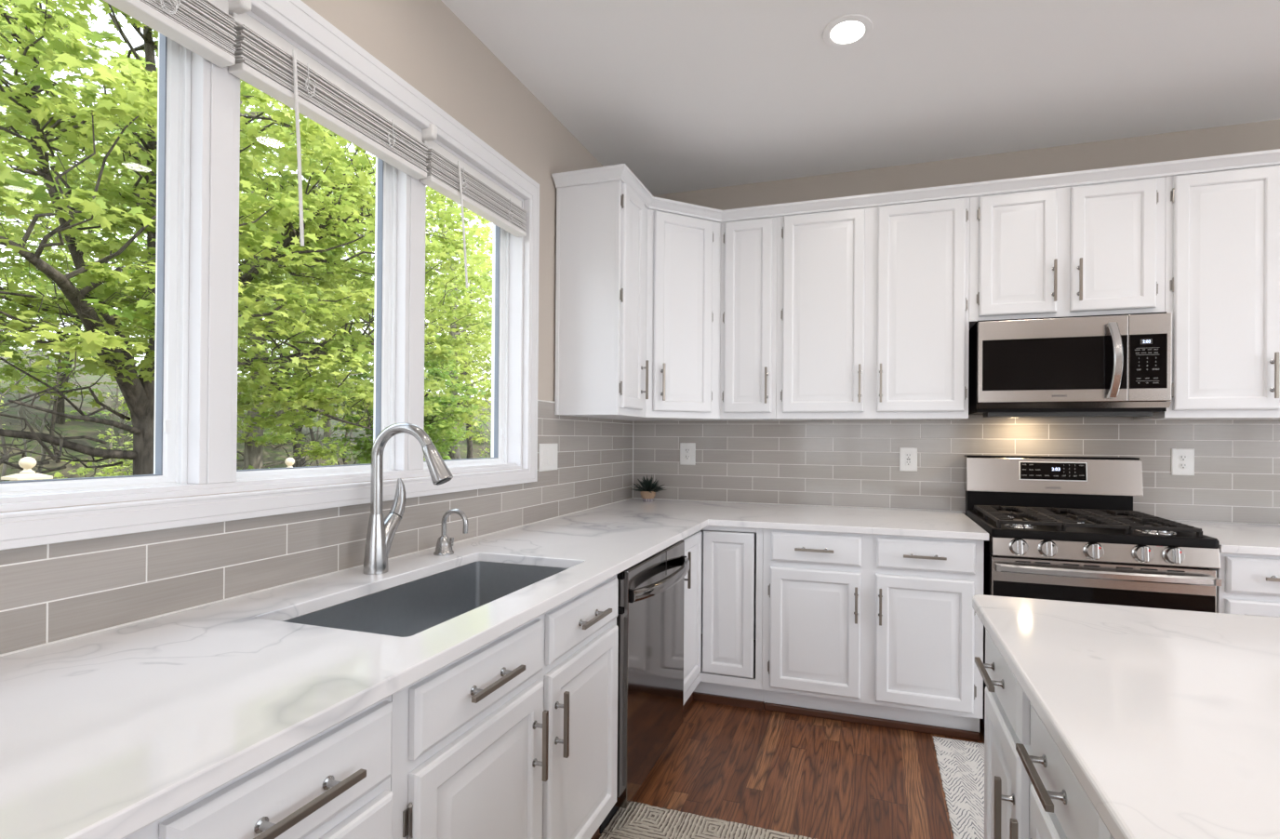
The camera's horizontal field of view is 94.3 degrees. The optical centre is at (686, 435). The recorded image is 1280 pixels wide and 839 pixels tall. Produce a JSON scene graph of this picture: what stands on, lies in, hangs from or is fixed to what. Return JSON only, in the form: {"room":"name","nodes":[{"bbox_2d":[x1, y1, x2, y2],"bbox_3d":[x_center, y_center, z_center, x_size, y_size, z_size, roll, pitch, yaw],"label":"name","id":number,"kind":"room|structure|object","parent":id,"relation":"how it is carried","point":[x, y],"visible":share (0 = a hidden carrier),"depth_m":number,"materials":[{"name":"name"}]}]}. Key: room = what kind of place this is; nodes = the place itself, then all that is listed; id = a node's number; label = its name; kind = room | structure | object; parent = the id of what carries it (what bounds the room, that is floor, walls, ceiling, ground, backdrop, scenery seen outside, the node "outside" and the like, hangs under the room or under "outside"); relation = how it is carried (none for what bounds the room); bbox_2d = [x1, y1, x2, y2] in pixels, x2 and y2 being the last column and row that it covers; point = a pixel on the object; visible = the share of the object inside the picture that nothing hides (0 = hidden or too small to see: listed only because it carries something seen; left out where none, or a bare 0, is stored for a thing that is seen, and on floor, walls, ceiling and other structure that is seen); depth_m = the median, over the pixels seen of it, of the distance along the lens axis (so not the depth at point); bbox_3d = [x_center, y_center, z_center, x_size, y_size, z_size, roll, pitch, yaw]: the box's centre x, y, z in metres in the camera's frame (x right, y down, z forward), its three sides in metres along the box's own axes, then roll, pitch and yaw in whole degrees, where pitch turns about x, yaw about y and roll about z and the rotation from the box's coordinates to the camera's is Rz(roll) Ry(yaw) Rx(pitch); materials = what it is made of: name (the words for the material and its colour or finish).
{"room":"kitchen","nodes":[
{"label":"kitchen","id":0,"kind":"room"},
{"bbox_2d":[0,0,632,653],"bbox_3d":[-1.434,-0.123,0.414,0.152,2.785,7.250,0,0,17],"label":"wall","id":1,"kind":"structure","parent":0,"point":[54,592],"depth_m":1.86,"materials":[{"name":"beige paint"}]},
{"bbox_2d":[0,32,191,496],"bbox_3d":[-1.248,-0.445,1.113,0.079,1.129,0.528,0,0,17],"label":"window","id":2,"kind":"structure","parent":1,"relation":"in","point":[174,60],"depth_m":1.33,"materials":[{"name":"white plastic"}]},
{"bbox_2d":[103,0,237,67],"bbox_3d":[-1.135,-0.747,1.103,0.069,0.522,0.559,0,0,17],"label":"window blind","id":3,"kind":"object","parent":2,"relation":"attached to","point":[203,27],"visible":1,"depth_m":1.29,"materials":[{"name":"white"}]},
{"bbox_2d":[0,0,539,550],"bbox_3d":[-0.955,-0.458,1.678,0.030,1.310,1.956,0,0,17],"label":"trim","id":4,"kind":"structure","parent":1,"relation":"attached to","point":[294,19],"depth_m":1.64,"materials":[{"name":"white paint"}]},
{"bbox_2d":[186,26,426,484],"bbox_3d":[-1.050,-0.447,1.699,0.120,1.119,0.707,0,0,17],"label":"trim","id":5,"kind":"structure","parent":1,"relation":"attached to","point":[215,92],"depth_m":1.39,"materials":[{"name":"white paint"}]},
{"bbox_2d":[0,400,632,653],"bbox_3d":[-1.376,0.117,0.368,0.008,0.571,6.999,0,0,17],"label":"backsplash","id":6,"kind":"structure","parent":1,"relation":"attached to","point":[54,592],"depth_m":1.43,"materials":[{"name":"grey tile"}]},
{"bbox_2d":[236,156,397,480],"bbox_3d":[-1.066,-0.442,1.701,0.079,1.129,0.534,0,0,17],"label":"window","id":7,"kind":"structure","parent":1,"relation":"in","point":[386,174],"depth_m":1.92,"materials":[{"name":"white plastic"}]},
{"bbox_2d":[227,0,428,246],"bbox_3d":[-0.961,-0.759,1.665,0.070,0.552,0.621,0,0,17],"label":"window blind","id":8,"kind":"object","parent":1,"relation":"attached to","point":[265,60],"visible":0.95,"depth_m":1.57,"materials":[{"name":"white"}]},
{"bbox_2d":[423,223,508,468],"bbox_3d":[-0.880,-0.439,2.301,0.079,1.129,0.544,0,0,17],"label":"window","id":9,"kind":"structure","parent":1,"relation":"in","point":[500,236],"depth_m":2.53,"materials":[{"name":"white plastic"}]},
{"bbox_2d":[420,123,526,288],"bbox_3d":[-0.782,-0.780,2.242,0.069,0.502,0.590,0,0,17],"label":"window blind","id":10,"kind":"object","parent":9,"relation":"attached to","point":[449,176],"visible":0.93,"depth_m":2.16,"materials":[{"name":"white"}]},
{"bbox_2d":[538,443,558,471],"bbox_3d":[-0.635,0.100,2.731,0.008,0.125,0.160,0,0,17],"label":"light switch","id":11,"kind":"object","parent":1,"relation":"attached to","point":[547,452],"visible":1,"depth_m":2.71,"materials":[{"name":"white plastic"}]},
{"bbox_2d":[554,180,648,417],"bbox_3d":[-0.384,-0.639,2.897,0.378,1.090,0.351,0,0,17],"label":"upper cabinet","id":12,"kind":"object","parent":1,"relation":"attached to","point":[602,364],"visible":0.99,"depth_m":2.74,"materials":[{"name":"white paint"}]},
{"bbox_2d":[551,148,1279,222],"bbox_3d":[1.152,-1.176,2.567,3.500,0.052,0.707,0,0,17],"label":"crown molding","id":13,"kind":"structure","parent":12,"relation":"attached to","point":[621,172],"depth_m":2.77,"materials":[{"name":"white paint"}]},
{"bbox_2d":[595,209,726,421],"bbox_3d":[-0.116,-0.636,3.321,0.638,1.090,0.616,0,0,17],"label":"upper cabinet","id":14,"kind":"object","parent":1,"relation":"attached to","point":[684,266],"visible":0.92,"depth_m":3.10,"materials":[{"name":"white paint"}]},
{"bbox_2d":[0,119,1279,656],"bbox_3d":[1.686,-0.098,1.123,5.408,2.785,4.050,0,0,17],"label":"wall","id":15,"kind":"structure","parent":0,"point":[832,463],"depth_m":3.18,"materials":[{"name":"beige paint"}]},
{"bbox_2d":[680,442,695,465],"bbox_3d":[0.006,0.112,3.600,0.097,0.134,0.008,0,0,17],"label":"wall outlet","id":16,"kind":"object","parent":15,"relation":"attached to","point":[687,450],"visible":1,"depth_m":3.60,"materials":[{"name":"white plastic"}]},
{"bbox_2d":[720,216,781,420],"bbox_3d":[0.370,-0.633,3.296,0.304,1.090,0.376,0,0,17],"label":"upper cabinet","id":17,"kind":"object","parent":15,"relation":"attached to","point":[749,248],"visible":0.99,"depth_m":3.15,"materials":[{"name":"white paint"}]},
{"bbox_2d":[775,197,969,420],"bbox_3d":[0.957,-0.629,3.114,0.924,1.090,0.376,0,0,17],"label":"upper cabinet","id":18,"kind":"object","parent":15,"relation":"attached to","point":[873,303],"visible":1,"depth_m":2.98,"materials":[{"name":"white paint"}]},
{"bbox_2d":[899,447,917,471],"bbox_3d":[1.209,0.129,3.227,0.090,0.130,0.009,0,0,17],"label":"wall outlet","id":19,"kind":"object","parent":15,"relation":"attached to","point":[908,456],"visible":1,"depth_m":3.23,"materials":[{"name":"white plastic"}]},
{"bbox_2d":[905,453,911,465],"bbox_3d":[1.208,0.129,3.225,0.033,0.066,0.002,0,0,17],"label":"receptacle","id":20,"kind":"object","parent":19,"relation":"attached to","point":[908,456],"depth_m":3.22,"materials":[{"name":"white plastic"}]},
{"bbox_2d":[633,416,1279,524],"bbox_3d":[1.766,0.168,3.063,4.400,0.533,0.008,0,0,17],"label":"tile backsplash","id":21,"kind":"structure","parent":15,"relation":"attached to","point":[832,463],"depth_m":3.20,"materials":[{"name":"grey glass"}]},
{"bbox_2d":[968,176,1165,330],"bbox_3d":[1.778,-0.857,2.861,0.789,0.624,0.376,0,0,17],"label":"upper cabinet","id":22,"kind":"object","parent":15,"relation":"attached to","point":[1091,249],"visible":0.97,"depth_m":2.72,"materials":[{"name":"white paint"}]},
{"bbox_2d":[968,311,1172,417],"bbox_3d":[1.773,-0.314,2.814,0.756,0.454,0.461,0,0,17],"label":"microwave","id":23,"kind":"object","parent":22,"relation":"attached to","point":[1104,365],"visible":1,"depth_m":2.66,"materials":[{"name":"silver metal"}]},
{"bbox_2d":[1171,448,1194,475],"bbox_3d":[2.396,0.127,2.859,0.092,0.129,0.008,0,0,17],"label":"wall outlet","id":24,"kind":"object","parent":15,"relation":"attached to","point":[1182,460],"visible":1,"depth_m":2.86,"materials":[{"name":"white plastic"}]},
{"bbox_2d":[1178,454,1186,461],"bbox_3d":[2.396,0.108,2.857,0.033,0.033,0.002,0,0,17],"label":"receptacle","id":25,"kind":"object","parent":24,"relation":"attached to","point":[1181,458],"depth_m":2.86,"materials":[{"name":"white plastic"}]},
{"bbox_2d":[1178,462,1186,469],"bbox_3d":[2.395,0.147,2.857,0.033,0.033,0.002,0,0,17],"label":"receptacle","id":26,"kind":"object","parent":24,"relation":"attached to","point":[1181,465],"depth_m":2.86,"materials":[{"name":"white plastic"}]},
{"bbox_2d":[1133,164,1279,420],"bbox_3d":[2.555,-0.619,2.619,0.840,1.090,0.376,0,0,17],"label":"upper cabinet","id":27,"kind":"object","parent":15,"relation":"attached to","point":[1222,253],"visible":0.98,"depth_m":2.54,"materials":[{"name":"white paint"}]},
{"bbox_2d":[599,700,984,838],"bbox_3d":[1.134,1.335,-0.390,5.550,0.100,7.250,0,0,17],"label":"floor","id":28,"kind":"structure","parent":0,"point":[815,778],"depth_m":2.24,"materials":[{"name":"brown wood"}]},
{"bbox_2d":[123,694,392,838],"bbox_3d":[-0.838,0.843,0.899,0.706,0.864,0.380,0,0,17],"label":"base cabinet","id":29,"kind":"object","parent":28,"relation":"on","point":[335,783],"visible":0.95,"depth_m":0.83,"materials":[{"name":"white paint"}]},
{"bbox_2d":[390,574,618,838],"bbox_3d":[-0.645,0.847,1.523,0.706,0.864,0.924,0,0,17],"label":"base cabinet","id":30,"kind":"object","parent":28,"relation":"on","point":[515,737],"visible":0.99,"depth_m":1.33,"materials":[{"name":"white paint"}]},
{"bbox_2d":[599,539,689,833],"bbox_3d":[-0.324,0.856,2.231,0.609,0.854,0.606,0,0,17],"label":"dishwasher","id":31,"kind":"object","parent":28,"relation":"on","point":[650,617],"visible":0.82,"depth_m":2.05,"materials":[{"name":"grey metal"}]},
{"bbox_2d":[598,801,813,838],"bbox_3d":[-0.120,1.277,1.113,0.760,0.008,1.782,0,0,17],"label":"rug","id":32,"kind":"object","parent":28,"relation":"on","point":[638,820],"visible":0.92,"depth_m":1.93,"materials":[{"name":"beige fabric"}]},
{"bbox_2d":[681,525,764,712],"bbox_3d":[-0.050,0.857,3.039,0.946,0.864,1.094,0,0,17],"label":"base cabinet","id":33,"kind":"object","parent":28,"relation":"on","point":[723,595],"visible":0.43,"depth_m":2.77,"materials":[{"name":"white paint"}]},
{"bbox_2d":[0,498,988,838],"bbox_3d":[-0.014,0.404,1.565,1.887,0.030,3.896,0,0,17],"label":"countertop","id":34,"kind":"structure","parent":33,"relation":"on","point":[108,734],"depth_m":0.97,"materials":[{"name":"white stone"}]},
{"bbox_2d":[362,422,453,574],"bbox_3d":[-0.765,0.173,1.664,0.256,0.419,0.134,0,0,17],"label":"kitchen faucet","id":35,"kind":"object","parent":34,"relation":"on","point":[380,533],"visible":1,"depth_m":1.64,"materials":[{"name":"silver metal"}]},
{"bbox_2d":[384,512,401,558],"bbox_3d":[-0.860,0.295,1.686,0.054,0.145,0.105,0,0,17],"label":"handle","id":36,"kind":"object","parent":35,"relation":"attached to","point":[392,522],"depth_m":1.68,"materials":[{"name":"silver metal"}]},
{"bbox_2d":[285,561,567,637],"bbox_3d":[-0.612,0.537,1.539,0.432,0.245,0.779,0,0,17],"label":"sink","id":37,"kind":"object","parent":34,"relation":"in","point":[416,606],"visible":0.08,"depth_m":1.74,"materials":[{"name":"metal"}]},
{"bbox_2d":[433,508,467,555],"bbox_3d":[-0.762,0.310,1.926,0.112,0.148,0.067,0,0,-6],"label":"tap","id":38,"kind":"object","parent":34,"relation":"on","point":[445,543],"visible":1,"depth_m":1.91,"materials":[{"name":"silver metal"}]},
{"bbox_2d":[630,475,666,501],"bbox_3d":[-0.227,0.314,3.562,0.218,0.159,0.205,0,0,31],"label":"potted plant","id":39,"kind":"object","parent":34,"relation":"on","point":[647,490],"visible":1,"depth_m":3.53,"materials":[{"name":"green plant"}]},
{"bbox_2d":[761,528,983,740],"bbox_3d":[0.889,0.863,2.913,0.922,0.864,0.778,0,0,17],"label":"base cabinet","id":40,"kind":"object","parent":28,"relation":"on","point":[885,631],"visible":0.94,"depth_m":2.58,"materials":[{"name":"white paint"}]},
{"bbox_2d":[932,736,984,838],"bbox_3d":[1.347,1.290,1.898,0.942,0.008,1.049,0,0,17],"label":"rug","id":41,"kind":"object","parent":28,"relation":"on","point":[961,763],"visible":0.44,"depth_m":2.19,"materials":[{"name":"white fabric"}]},
{"bbox_2d":[974,628,1113,838],"bbox_3d":[1.018,0.857,0.919,0.950,0.864,0.804,0,0,17],"label":"base cabinet","id":42,"kind":"object","parent":28,"relation":"on","point":[1032,792],"visible":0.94,"depth_m":1.09,"materials":[{"name":"white paint"}]},
{"bbox_2d":[972,594,1279,838],"bbox_3d":[0.996,0.408,0.615,1.060,0.030,1.478,0,0,17],"label":"countertop","id":43,"kind":"structure","parent":42,"relation":"on","point":[1167,721],"depth_m":0.86,"materials":[{"name":"white stone"}]},
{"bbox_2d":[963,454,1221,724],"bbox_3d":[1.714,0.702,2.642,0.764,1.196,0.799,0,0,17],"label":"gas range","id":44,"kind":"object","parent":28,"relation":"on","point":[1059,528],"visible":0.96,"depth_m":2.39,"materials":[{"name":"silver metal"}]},
{"bbox_2d":[967,509,1219,547],"bbox_3d":[1.707,0.399,2.617,0.762,0.032,0.678,0,0,17],"label":"cooktop","id":45,"kind":"object","parent":44,"relation":"in","point":[1067,535],"depth_m":2.35,"materials":[{"name":"black metal"}]},
{"bbox_2d":[1212,552,1279,617],"bbox_3d":[2.489,0.873,2.417,0.828,0.864,0.778,0,0,17],"label":"base cabinet","id":46,"kind":"object","parent":28,"relation":"on","point":[1250,583],"visible":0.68,"depth_m":2.18,"materials":[{"name":"white paint"}]},
{"bbox_2d":[1171,520,1279,556],"bbox_3d":[2.502,0.425,2.430,0.856,0.030,0.755,0,0,17],"label":"countertop","id":47,"kind":"structure","parent":46,"relation":"on","point":[1233,538],"depth_m":2.40,"materials":[{"name":"white stone"}]},
{"bbox_2d":[440,0,1279,195],"bbox_3d":[1.155,-1.557,-0.380,5.550,0.115,7.250,0,0,17],"label":"ceiling","id":48,"kind":"structure","parent":0,"point":[686,95],"depth_m":2.45,"materials":[{"name":"white paint"}]},
{"bbox_2d":[822,13,873,49],"bbox_3d":[0.595,-1.491,2.191,0.183,0.006,0.183,0,0,17],"label":"recessed light","id":49,"kind":"object","parent":48,"relation":"in","point":[848,31],"visible":1,"depth_m":2.18,"materials":[{"name":"white paint"}]},
{"label":"outside","id":50,"kind":"structure","parent":0,"visible":0},
{"bbox_3d":[-21.276,2.765,20.653,130.000,0.100,160.000,0,0,17],"label":"ground","id":51,"kind":"structure","parent":50,"visible":0},
{"bbox_2d":[0,105,20,284],"bbox_3d":[-19.275,-4.525,13.279,5.583,14.545,5.546,1,0,-26],"label":"maple tree","id":52,"kind":"object","parent":51,"relation":"on","point":[4,106],"visible":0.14,"depth_m":15.49,"materials":[{"name":"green plant"}]},
{"bbox_2d":[0,323,42,481],"bbox_3d":[-8.848,0.662,7.625,0.804,4.804,1.021,0,0,17],"label":"bare sapling","id":53,"kind":"object","parent":51,"relation":"on","point":[5,467],"visible":0.19,"depth_m":7.59,"materials":[{"name":"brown plant"}]},
{"bbox_2d":[0,0,129,396],"bbox_3d":[-12.327,-2.992,9.080,5.573,11.541,5.026,1,0,-44],"label":"maple tree","id":54,"kind":"object","parent":51,"relation":"on","point":[12,199],"visible":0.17,"depth_m":9.96,"materials":[{"name":"green plant"}]},
{"bbox_2d":[0,77,148,424],"bbox_3d":[-20.641,-4.522,19.523,4.799,14.530,6.309,0,0,14],"label":"maple tree","id":55,"kind":"object","parent":51,"relation":"on","point":[60,407],"visible":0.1,"depth_m":19.18,"materials":[{"name":"green plant"}]},
{"bbox_2d":[31,47,315,416],"bbox_3d":[-12.309,-3.479,15.085,4.992,12.524,6.178,0,0,32],"label":"maple tree","id":56,"kind":"object","parent":51,"relation":"on","point":[92,161],"visible":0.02,"depth_m":14.13,"materials":[{"name":"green plant"}]},
{"bbox_2d":[0,0,492,477],"bbox_3d":[-5.478,-1.588,6.848,4.397,8.784,9.554,0,0,12],"label":"maple tree","id":57,"kind":"object","parent":51,"relation":"on","point":[117,353],"visible":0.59,"depth_m":6.01,"materials":[{"name":"green plant"}]},
{"bbox_2d":[70,66,440,469],"bbox_3d":[-7.700,-1.950,11.178,4.422,9.546,6.140,0,0,28],"label":"maple tree","id":58,"kind":"object","parent":51,"relation":"on","point":[253,440],"visible":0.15,"depth_m":10.59,"materials":[{"name":"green plant"}]},
{"bbox_2d":[281,333,328,466],"bbox_3d":[-9.222,0.318,14.222,0.999,5.540,0.972,0,0,17],"label":"bare sapling","id":59,"kind":"object","parent":51,"relation":"on","point":[296,464],"visible":0.24,"depth_m":14.27,"materials":[{"name":"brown plant"}]},
{"bbox_2d":[238,127,373,466],"bbox_3d":[-13.710,-3.962,20.907,5.582,13.543,5.520,1,0,-31],"label":"maple tree","id":60,"kind":"object","parent":51,"relation":"on","point":[299,445],"visible":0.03,"depth_m":20.91,"materials":[{"name":"green plant"}]},
{"bbox_2d":[300,375,340,466],"bbox_3d":[-9.520,0.689,15.526,1.088,4.799,0.683,1,0,-33],"label":"bare sapling","id":61,"kind":"object","parent":51,"relation":"on","point":[317,433],"visible":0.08,"depth_m":15.45,"materials":[{"name":"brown plant"}]},
{"bbox_2d":[267,186,374,437],"bbox_3d":[-16.112,-4.459,26.995,4.884,14.536,6.526,0,0,17],"label":"maple tree","id":62,"kind":"object","parent":51,"relation":"on","point":[328,423],"visible":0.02,"depth_m":26.78,"materials":[{"name":"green plant"}]},
{"bbox_2d":[337,372,364,465],"bbox_3d":[-8.895,0.609,15.565,0.720,4.964,0.942,0,0,38],"label":"bare sapling","id":63,"kind":"object","parent":51,"relation":"on","point":[346,433],"visible":0.12,"depth_m":15.57,"materials":[{"name":"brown plant"}]},
{"bbox_2d":[337,447,366,464],"bbox_3d":[-10.124,1.810,19.064,2.323,2.857,1.633,0,0,17],"label":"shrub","id":64,"kind":"object","parent":51,"relation":"on","point":[340,447],"visible":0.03,"depth_m":19.01,"materials":[{"name":"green plant"}]},
{"bbox_2d":[318,260,486,464],"bbox_3d":[-6.724,-0.934,14.399,3.491,7.537,3.430,0,0,37],"label":"maple tree","id":65,"kind":"object","parent":51,"relation":"on","point":[430,426],"visible":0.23,"depth_m":14.10,"materials":[{"name":"green plant"}]},
{"bbox_2d":[424,200,493,459],"bbox_3d":[-10.115,-3.915,26.064,5.040,13.546,6.170,0,0,24],"label":"maple tree","id":66,"kind":"object","parent":51,"relation":"on","point":[464,372],"visible":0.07,"depth_m":26.02,"materials":[{"name":"green plant"}]},
{"bbox_2d":[425,226,492,458],"bbox_3d":[-12.039,-4.408,32.884,5.169,14.541,6.170,0,0,2],"label":"maple tree","id":67,"kind":"object","parent":51,"relation":"on","point":[470,450],"visible":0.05,"depth_m":33.08,"materials":[{"name":"green plant"}]},
{"bbox_2d":[424,197,493,459],"bbox_3d":[-7.943,-2.926,21.127,5.425,11.525,5.622,1,0,-26],"label":"maple tree","id":68,"kind":"object","parent":51,"relation":"on","point":[461,356],"visible":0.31,"depth_m":20.73,"materials":[{"name":"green plant"}]},
{"bbox_2d":[476,387,491,455],"bbox_3d":[-5.612,0.737,17.265,1.014,4.784,0.958,0,0,-20],"label":"bare sapling","id":69,"kind":"object","parent":51,"relation":"on","point":[479,388],"visible":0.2,"depth_m":17.39,"materials":[{"name":"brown plant"}]},
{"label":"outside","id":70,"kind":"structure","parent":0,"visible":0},
{"bbox_3d":[-2.097,1.266,3.727,3.040,0.060,8.000,0,0,17],"label":"floor","id":71,"kind":"structure","parent":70,"visible":0},
{"bbox_2d":[0,456,53,480],"bbox_3d":[-3.623,0.670,3.250,0.144,1.106,0.144,0,0,17],"label":"post","id":72,"kind":"object","parent":71,"relation":"on","point":[27,463],"visible":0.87,"depth_m":3.23,"materials":[{"name":"beige"}]},
{"bbox_2d":[284,457,294,467],"bbox_3d":[-3.168,0.703,4.721,0.144,1.056,0.144,0,0,17],"label":"post","id":73,"kind":"object","parent":71,"relation":"on","point":[289,461],"visible":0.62,"depth_m":4.70,"materials":[{"name":"beige"}]},
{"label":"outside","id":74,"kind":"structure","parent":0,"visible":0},
{"bbox_2d":[0,348,491,481],"bbox_3d":[-43.594,-2.005,38.065,77.000,9.277,120.000,0,0,17],"label":"hillside","id":75,"kind":"structure","parent":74,"point":[73,428],"depth_m":20.82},
{"bbox_2d":[1,343,35,461],"bbox_3d":[-17.127,-0.273,15.279,0.614,4.309,0.917,1,0,-31],"label":"bare sapling","id":76,"kind":"object","parent":75,"relation":"on","point":[20,408],"visible":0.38,"depth_m":15.25,"materials":[{"name":"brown plant"}]},
{"bbox_2d":[17,345,69,472],"bbox_3d":[-15.514,0.091,14.240,0.918,4.518,0.900,0,0,34],"label":"bare sapling","id":77,"kind":"object","parent":75,"relation":"on","point":[39,429],"visible":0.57,"depth_m":14.20,"materials":[{"name":"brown plant"}]},
{"bbox_2d":[27,286,79,463],"bbox_3d":[-17.859,-1.517,16.865,0.896,5.956,1.086,0,0,17],"label":"bare sapling","id":78,"kind":"object","parent":75,"relation":"on","point":[55,404],"visible":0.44,"depth_m":16.81,"materials":[{"name":"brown plant"}]},
{"bbox_2d":[53,458,128,479],"bbox_3d":[-12.938,1.744,12.550,1.977,2.549,1.912,0,0,-17],"label":"shrub","id":79,"kind":"object","parent":75,"relation":"on","point":[80,470],"visible":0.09,"depth_m":12.80,"materials":[{"name":"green plant"}]},
{"bbox_2d":[85,427,133,477],"bbox_3d":[-15.109,0.949,16.169,2.254,2.292,1.730,0,0,36],"label":"shrub","id":80,"kind":"object","parent":75,"relation":"on","point":[110,429],"visible":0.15,"depth_m":16.01,"materials":[{"name":"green plant"}]},
{"bbox_2d":[106,373,123,403],"bbox_3d":[-21.282,-1.748,22.867,1.871,3.446,2.123,0,0,17],"label":"shrub","id":81,"kind":"object","parent":75,"relation":"on","point":[121,398],"visible":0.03,"depth_m":22.55,"materials":[{"name":"green plant"}]},
{"bbox_2d":[97,384,132,463],"bbox_3d":[-16.821,-0.507,17.446,0.761,4.465,1.010,0,0,1],"label":"bare sapling","id":82,"kind":"object","parent":75,"relation":"on","point":[116,398],"visible":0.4,"depth_m":17.48,"materials":[{"name":"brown plant"}]},
{"bbox_2d":[101,334,138,450],"bbox_3d":[-17.495,-0.931,18.493,0.954,4.720,0.816,0,0,2],"label":"bare sapling","id":83,"kind":"object","parent":75,"relation":"on","point":[122,420],"visible":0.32,"depth_m":18.39,"materials":[{"name":"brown plant"}]},
{"bbox_2d":[111,386,133,432],"bbox_3d":[-18.561,-0.497,20.484,1.840,2.625,1.662,0,0,-1],"label":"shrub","id":84,"kind":"object","parent":75,"relation":"on","point":[119,407],"visible":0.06,"depth_m":20.03,"materials":[{"name":"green plant"}]},
{"bbox_2d":[237,410,286,444],"bbox_3d":[-16.280,-0.029,22.717,1.843,2.645,2.095,0,0,17],"label":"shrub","id":85,"kind":"object","parent":75,"relation":"on","point":[238,419],"visible":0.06,"depth_m":22.64,"materials":[{"name":"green plant"}]},
{"bbox_2d":[301,408,320,441],"bbox_3d":[-15.253,-1.139,23.936,1.182,5.734,0.879,0,0,17],"label":"bare sapling","id":86,"kind":"object","parent":75,"relation":"on","point":[311,430],"visible":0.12,"depth_m":23.87,"materials":[{"name":"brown plant"}]},
{"bbox_2d":[336,380,359,446],"bbox_3d":[-14.065,-0.665,24.870,0.985,5.272,1.066,0,0,17],"label":"bare sapling","id":87,"kind":"object","parent":75,"relation":"on","point":[351,432],"visible":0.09,"depth_m":24.70,"materials":[{"name":"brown plant"}]},
{"bbox_2d":[471,415,491,443],"bbox_3d":[-12.570,-0.039,36.530,2.344,2.480,1.507,0,0,17],"label":"shrub","id":88,"kind":"object","parent":75,"relation":"on","point":[485,422],"visible":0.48,"depth_m":36.49,"materials":[{"name":"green plant"}]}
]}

